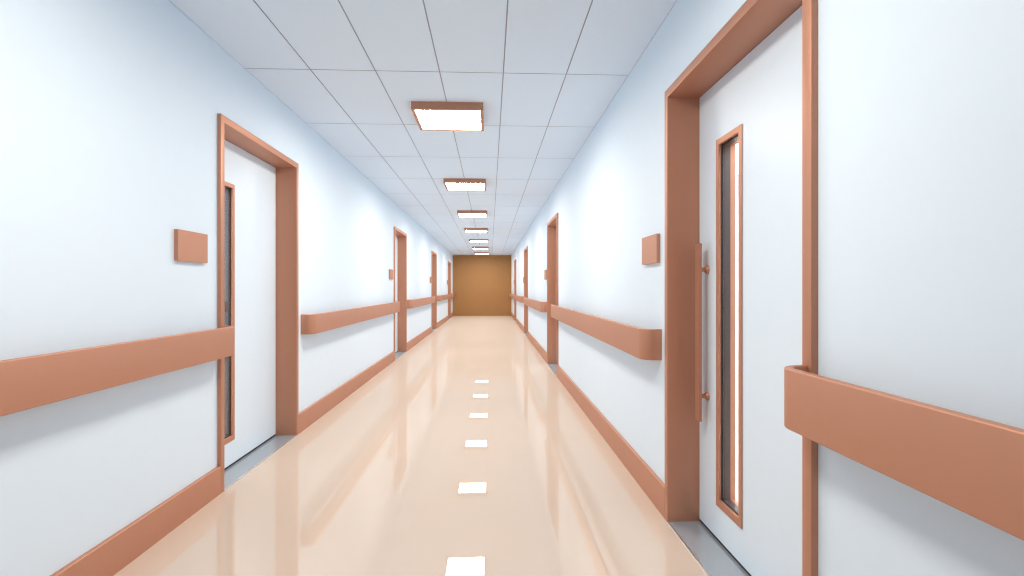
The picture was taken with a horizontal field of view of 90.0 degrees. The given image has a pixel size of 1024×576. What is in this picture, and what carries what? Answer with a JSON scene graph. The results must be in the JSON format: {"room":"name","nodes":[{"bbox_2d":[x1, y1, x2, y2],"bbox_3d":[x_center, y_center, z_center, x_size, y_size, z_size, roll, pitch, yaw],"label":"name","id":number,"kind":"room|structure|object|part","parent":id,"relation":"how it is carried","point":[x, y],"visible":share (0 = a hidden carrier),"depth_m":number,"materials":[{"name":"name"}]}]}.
{"room":"hospital interior","nodes":[
{"label":"hospital interior","id":0,"kind":"room"},
{"bbox_2d":[0,0,452,575],"bbox_3d":[-2.099,-0.111,9.793,0.200,2.600,24.150,0,0,-2],"label":"wall","id":1,"kind":"structure","parent":0,"point":[109,109],"depth_m":2.22,"materials":[{"name":"paint"}]},
{"bbox_2d":[0,326,234,416],"bbox_3d":[-1.540,0.303,0.416,0.106,0.167,5.169,0,0,-2],"label":"handrail","id":2,"kind":"object","parent":1,"relation":"attached to","point":[28,382],"visible":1,"depth_m":1.93,"materials":[{"name":"wood"}]},
{"bbox_2d":[50,466,220,575],"bbox_3d":[-1.579,1.109,0.346,0.020,0.158,5.228,0,0,-2],"label":"baseboard","id":3,"kind":"structure","parent":1,"relation":"attached to","point":[110,556],"depth_m":2.31,"materials":[{"name":"wood"}]},
{"bbox_2d":[174,229,207,262],"bbox_3d":[-1.681,-0.216,2.687,0.020,0.157,0.268,0,0,-2],"label":"door sign","id":4,"kind":"object","parent":1,"relation":"attached to","point":[189,246],"visible":1,"depth_m":2.66,"materials":[{"name":"plastic"}]},
{"bbox_2d":[217,113,298,492],"bbox_3d":[-1.829,0.089,3.556,0.240,2.198,1.206,0,0,-2],"label":"door","id":5,"kind":"structure","parent":1,"relation":"in","point":[258,184],"depth_m":3.73,"materials":[{"name":"wood"}]},
{"bbox_3d":[-1.865,0.162,3.319,0.016,1.708,0.244,0,0,-2],"label":"vision panel frame","id":6,"kind":"part","parent":5,"relation":"part of","materials":[{"name":"wood"}]},
{"bbox_2d":[299,351,394,433],"bbox_3d":[-1.836,1.110,6.273,0.020,0.158,4.223,0,0,-2],"label":"baseboard","id":7,"kind":"structure","parent":1,"relation":"attached to","point":[308,416],"depth_m":5.29,"materials":[{"name":"wood"}]},
{"bbox_2d":[301,301,399,333],"bbox_3d":[-1.796,0.304,6.343,0.106,0.167,4.164,0,0,-2],"label":"handrail","id":8,"kind":"object","parent":1,"relation":"attached to","point":[320,322],"visible":1,"depth_m":5.10,"materials":[{"name":"wood"}]},
{"bbox_2d":[389,269,392,279],"bbox_3d":[-1.916,-0.215,8.112,0.020,0.157,0.268,0,0,-2],"label":"door sign","id":9,"kind":"object","parent":1,"relation":"attached to","point":[390,270],"visible":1,"depth_m":8.05,"materials":[{"name":"plastic"}]},
{"bbox_2d":[394,226,406,359],"bbox_3d":[-2.064,0.090,8.981,0.240,2.198,1.206,0,0,-2],"label":"door","id":10,"kind":"structure","parent":1,"relation":"in","point":[400,238],"depth_m":9.54,"materials":[{"name":"wood"}]},
{"bbox_2d":[407,326,431,350],"bbox_3d":[-2.071,1.110,11.698,0.020,0.158,4.223,0,0,-2],"label":"baseboard","id":11,"kind":"structure","parent":1,"relation":"attached to","point":[418,338],"depth_m":11.16,"materials":[{"name":"wood"}]},
{"bbox_2d":[407,296,434,307],"bbox_3d":[-2.031,0.305,11.768,0.106,0.167,4.164,0,0,-2],"label":"handrail","id":12,"kind":"object","parent":1,"relation":"attached to","point":[413,303],"visible":0.99,"depth_m":10.78,"materials":[{"name":"wood"}]},
{"bbox_2d":[431,251,436,331],"bbox_3d":[-2.299,0.090,14.406,0.240,2.198,1.206,0,0,-2],"label":"door","id":13,"kind":"structure","parent":1,"relation":"in","point":[433,254],"depth_m":14.97,"materials":[{"name":"wood"}]},
{"bbox_2d":[437,316,447,327],"bbox_3d":[-2.306,1.111,17.123,0.020,0.158,4.223,0,0,-2],"label":"baseboard","id":14,"kind":"structure","parent":1,"relation":"attached to","point":[445,319],"depth_m":16.82,"materials":[{"name":"wood"}]},
{"bbox_2d":[437,294,450,300],"bbox_3d":[-2.266,0.305,17.193,0.106,0.167,4.164,0,0,-2],"label":"handrail","id":15,"kind":"object","parent":1,"relation":"attached to","point":[447,296],"visible":0.99,"depth_m":16.23,"materials":[{"name":"wood"}]},
{"bbox_2d":[448,261,450,319],"bbox_3d":[-2.534,0.091,19.831,0.240,2.198,1.206,0,0,-2],"label":"door","id":16,"kind":"structure","parent":1,"relation":"in","point":[449,263],"depth_m":20.39,"materials":[{"name":"wood"}]},
{"bbox_2d":[114,316,737,575],"bbox_3d":[-0.754,1.249,9.851,7.492,0.120,24.150,0,0,-2],"label":"floor","id":17,"kind":"structure","parent":0,"point":[466,454],"depth_m":2.99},
{"bbox_2d":[169,0,737,254],"bbox_3d":[-0.754,-1.471,9.852,7.492,0.120,24.150,0,0,-2],"label":"ceiling","id":18,"kind":"structure","parent":0,"point":[544,73],"depth_m":3.40,"materials":[{"name":"tile"}]},
{"bbox_2d":[411,101,483,130],"bbox_3d":[-0.503,-1.383,4.145,0.545,0.058,0.525,0,0,-2],"label":"ceiling light","id":19,"kind":"object","parent":18,"relation":"attached to","point":[436,116],"visible":1,"depth_m":4.04,"materials":[{"name":"white plastic"}]},
{"bbox_2d":[415,110,480,129],"bbox_3d":[-0.503,-1.364,4.145,0.497,0.008,0.477,0,0,-2],"label":"diffuser","id":20,"kind":"object","parent":19,"relation":"attached to","point":[425,119],"depth_m":4.13,"materials":[{"name":"white plastic"}]},
{"bbox_2d":[443,178,485,190],"bbox_3d":[-0.620,-1.382,6.857,0.545,0.058,0.525,0,0,-2],"label":"ceiling light","id":21,"kind":"object","parent":18,"relation":"attached to","point":[451,184],"visible":1,"depth_m":6.72,"materials":[{"name":"white plastic"}]},
{"bbox_2d":[446,183,483,189],"bbox_3d":[-0.620,-1.363,6.857,0.497,0.008,0.477,0,0,-2],"label":"diffuser","id":22,"kind":"object","parent":21,"relation":"attached to","point":[449,186],"depth_m":6.86,"materials":[{"name":"white plastic"}]},
{"bbox_2d":[457,210,486,217],"bbox_3d":[-0.738,-1.382,9.570,0.545,0.058,0.525,0,0,-2],"label":"ceiling light","id":23,"kind":"object","parent":18,"relation":"attached to","point":[461,213],"visible":1,"depth_m":9.32,"materials":[{"name":"white plastic"}]},
{"bbox_2d":[459,214,485,216],"bbox_3d":[-0.738,-1.363,9.570,0.497,0.008,0.477,0,0,-2],"label":"diffuser","id":24,"kind":"object","parent":23,"relation":"attached to","point":[460,215],"depth_m":9.60,"materials":[{"name":"white plastic"}]},
{"bbox_2d":[464,228,487,232],"bbox_3d":[-0.855,-1.382,12.282,0.545,0.058,0.525,0,0,-2],"label":"ceiling light","id":25,"kind":"object","parent":18,"relation":"attached to","point":[467,230],"visible":1,"depth_m":12.05,"materials":[{"name":"white plastic"}]},
{"bbox_2d":[466,230,486,231],"bbox_3d":[-0.855,-1.363,12.282,0.497,0.008,0.477,0,0,-2],"label":"diffuser","id":26,"kind":"object","parent":25,"relation":"attached to","point":[466,230],"depth_m":12.21,"materials":[{"name":"white plastic"}]},
{"bbox_2d":[469,239,487,242],"bbox_3d":[-0.973,-1.381,14.995,0.545,0.058,0.525,0,0,-2],"label":"ceiling light","id":27,"kind":"object","parent":18,"relation":"attached to","point":[470,240],"visible":1,"depth_m":14.74,"materials":[{"name":"white plastic"}]},
{"bbox_2d":[472,247,487,248],"bbox_3d":[-1.091,-1.381,17.707,0.545,0.058,0.525,0,0,-2],"label":"ceiling light","id":28,"kind":"object","parent":18,"relation":"attached to","point":[472,247],"visible":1,"depth_m":17.49,"materials":[{"name":"white plastic"}]},
{"bbox_2d":[475,252,488,254],"bbox_3d":[-1.208,-1.381,20.419,0.545,0.058,0.525,0,0,-2],"label":"ceiling light","id":29,"kind":"object","parent":18,"relation":"attached to","point":[476,253],"visible":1,"depth_m":20.16,"materials":[{"name":"white plastic"}]},
{"bbox_2d":[735,144,737,175],"bbox_3d":[1.839,-1.395,9.964,1.500,0.029,23.550,0,0,-2],"label":"light panel","id":30,"kind":"object","parent":18,"relation":"attached to","point":[736,145],"depth_m":5.50,"materials":[{"name":"white"}]},
{"bbox_2d":[453,255,510,315],"bbox_3d":[-1.281,-0.110,22.015,7.492,2.600,0.200,0,0,-2],"label":"wall","id":31,"kind":"structure","parent":0,"point":[481,283],"depth_m":21.91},
{"bbox_2d":[735,186,737,373],"bbox_3d":[3.038,-0.111,10.016,0.100,2.600,24.150,0,0,-2],"label":"wall","id":32,"kind":"structure","parent":0,"point":[736,187],"depth_m":7.10,"materials":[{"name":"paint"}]},
{"bbox_2d":[511,0,1023,575],"bbox_3d":[0.591,-0.111,9.910,0.200,2.600,24.150,0,0,-2],"label":"wall","id":33,"kind":"structure","parent":0,"point":[921,102],"depth_m":1.20,"materials":[{"name":"paint"}]},
{"bbox_2d":[514,259,515,321],"bbox_3d":[0.226,0.091,18.316,0.240,2.198,1.206,0,0,-2],"label":"door","id":34,"kind":"structure","parent":33,"relation":"in","point":[515,259],"depth_m":18.87,"materials":[{"name":"wood"}]},
{"bbox_2d":[513,294,523,302],"bbox_3d":[0.188,0.305,15.665,0.106,0.167,4.164,0,0,-2],"label":"handrail","id":35,"kind":"object","parent":33,"relation":"attached to","point":[520,299],"visible":0.99,"depth_m":14.53,"materials":[{"name":"wood"}]},
{"bbox_2d":[516,318,523,332],"bbox_3d":[0.234,1.111,15.599,0.020,0.158,4.223,0,0,-2],"label":"baseboard","id":36,"kind":"structure","parent":33,"relation":"attached to","point":[518,322],"depth_m":15.01,"materials":[{"name":"wood"}]},
{"bbox_2d":[524,246,527,335],"bbox_3d":[0.461,0.090,12.891,0.240,2.198,1.206,0,0,-2],"label":"door","id":37,"kind":"structure","parent":33,"relation":"in","point":[526,248],"depth_m":13.45,"materials":[{"name":"wood"}]},
{"bbox_2d":[524,297,546,311],"bbox_3d":[0.423,0.304,10.240,0.106,0.167,4.164,0,0,-2],"label":"handrail","id":38,"kind":"object","parent":33,"relation":"attached to","point":[540,306],"visible":0.99,"depth_m":8.93,"materials":[{"name":"wood"}]},
{"bbox_2d":[527,331,546,362],"bbox_3d":[0.469,1.110,10.174,0.020,0.158,4.223,0,0,-2],"label":"baseboard","id":39,"kind":"structure","parent":33,"relation":"attached to","point":[539,348],"depth_m":9.51,"materials":[{"name":"wood"}]},
{"bbox_2d":[544,270,546,279],"bbox_3d":[0.549,-0.215,8.322,0.020,0.157,0.268,0,0,-2],"label":"door sign","id":40,"kind":"object","parent":33,"relation":"attached to","point":[545,271],"visible":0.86,"depth_m":8.27,"materials":[{"name":"plastic"}]},
{"bbox_2d":[547,213,557,375],"bbox_3d":[0.697,0.090,7.466,0.240,2.198,1.206,0,0,-2],"label":"door","id":41,"kind":"structure","parent":33,"relation":"in","point":[552,225],"depth_m":8.02,"materials":[{"name":"wood"}]},
{"bbox_3d":[0.695,0.215,7.923,0.055,0.861,0.050,0,0,-2],"label":"pull handle","id":42,"kind":"part","parent":41,"relation":"part of","materials":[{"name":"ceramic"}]},
{"bbox_2d":[551,304,661,359],"bbox_3d":[0.658,0.304,4.815,0.106,0.167,4.164,0,0,-2],"label":"handrail","id":43,"kind":"object","parent":33,"relation":"attached to","point":[641,343],"visible":1,"depth_m":3.26,"materials":[{"name":"wood"}]},
{"bbox_2d":[557,365,664,518],"bbox_3d":[0.704,1.109,4.749,0.020,0.158,4.223,0,0,-2],"label":"baseboard","id":44,"kind":"structure","parent":33,"relation":"attached to","point":[650,483],"depth_m":3.47,"materials":[{"name":"wood"}]},
{"bbox_2d":[642,233,659,264],"bbox_3d":[0.784,-0.216,2.897,0.020,0.157,0.268,0,0,-2],"label":"door sign","id":45,"kind":"object","parent":33,"relation":"attached to","point":[650,244],"visible":1,"depth_m":2.85,"materials":[{"name":"plastic"}]},
{"bbox_2d":[665,0,817,575],"bbox_3d":[0.931,0.089,2.041,0.240,2.198,1.206,0,0,-2],"label":"door","id":46,"kind":"structure","parent":33,"relation":"in","point":[753,86],"depth_m":2.13,"materials":[{"name":"wood"}]},
{"bbox_3d":[0.930,0.215,2.498,0.055,0.861,0.050,0,0,-2],"label":"pull handle","id":47,"kind":"part","parent":46,"relation":"part of","materials":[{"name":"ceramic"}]},
{"bbox_3d":[0.968,0.162,2.278,0.016,1.708,0.244,0,0,-2],"label":"vision panel frame","id":48,"kind":"part","parent":46,"relation":"part of","materials":[{"name":"wood"}]},
{"bbox_3d":[1.021,0.162,2.280,0.038,1.708,0.244,0,0,-2],"label":"trim","id":49,"kind":"part","parent":46,"relation":"part of","materials":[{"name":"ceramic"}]},
{"bbox_2d":[784,365,1023,540],"bbox_3d":[0.880,0.303,-0.296,0.106,0.167,3.536,0,0,-2],"label":"handrail","id":50,"kind":"object","parent":33,"relation":"attached to","point":[973,465],"visible":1,"depth_m":0.97,"materials":[{"name":"wood"}]}
]}

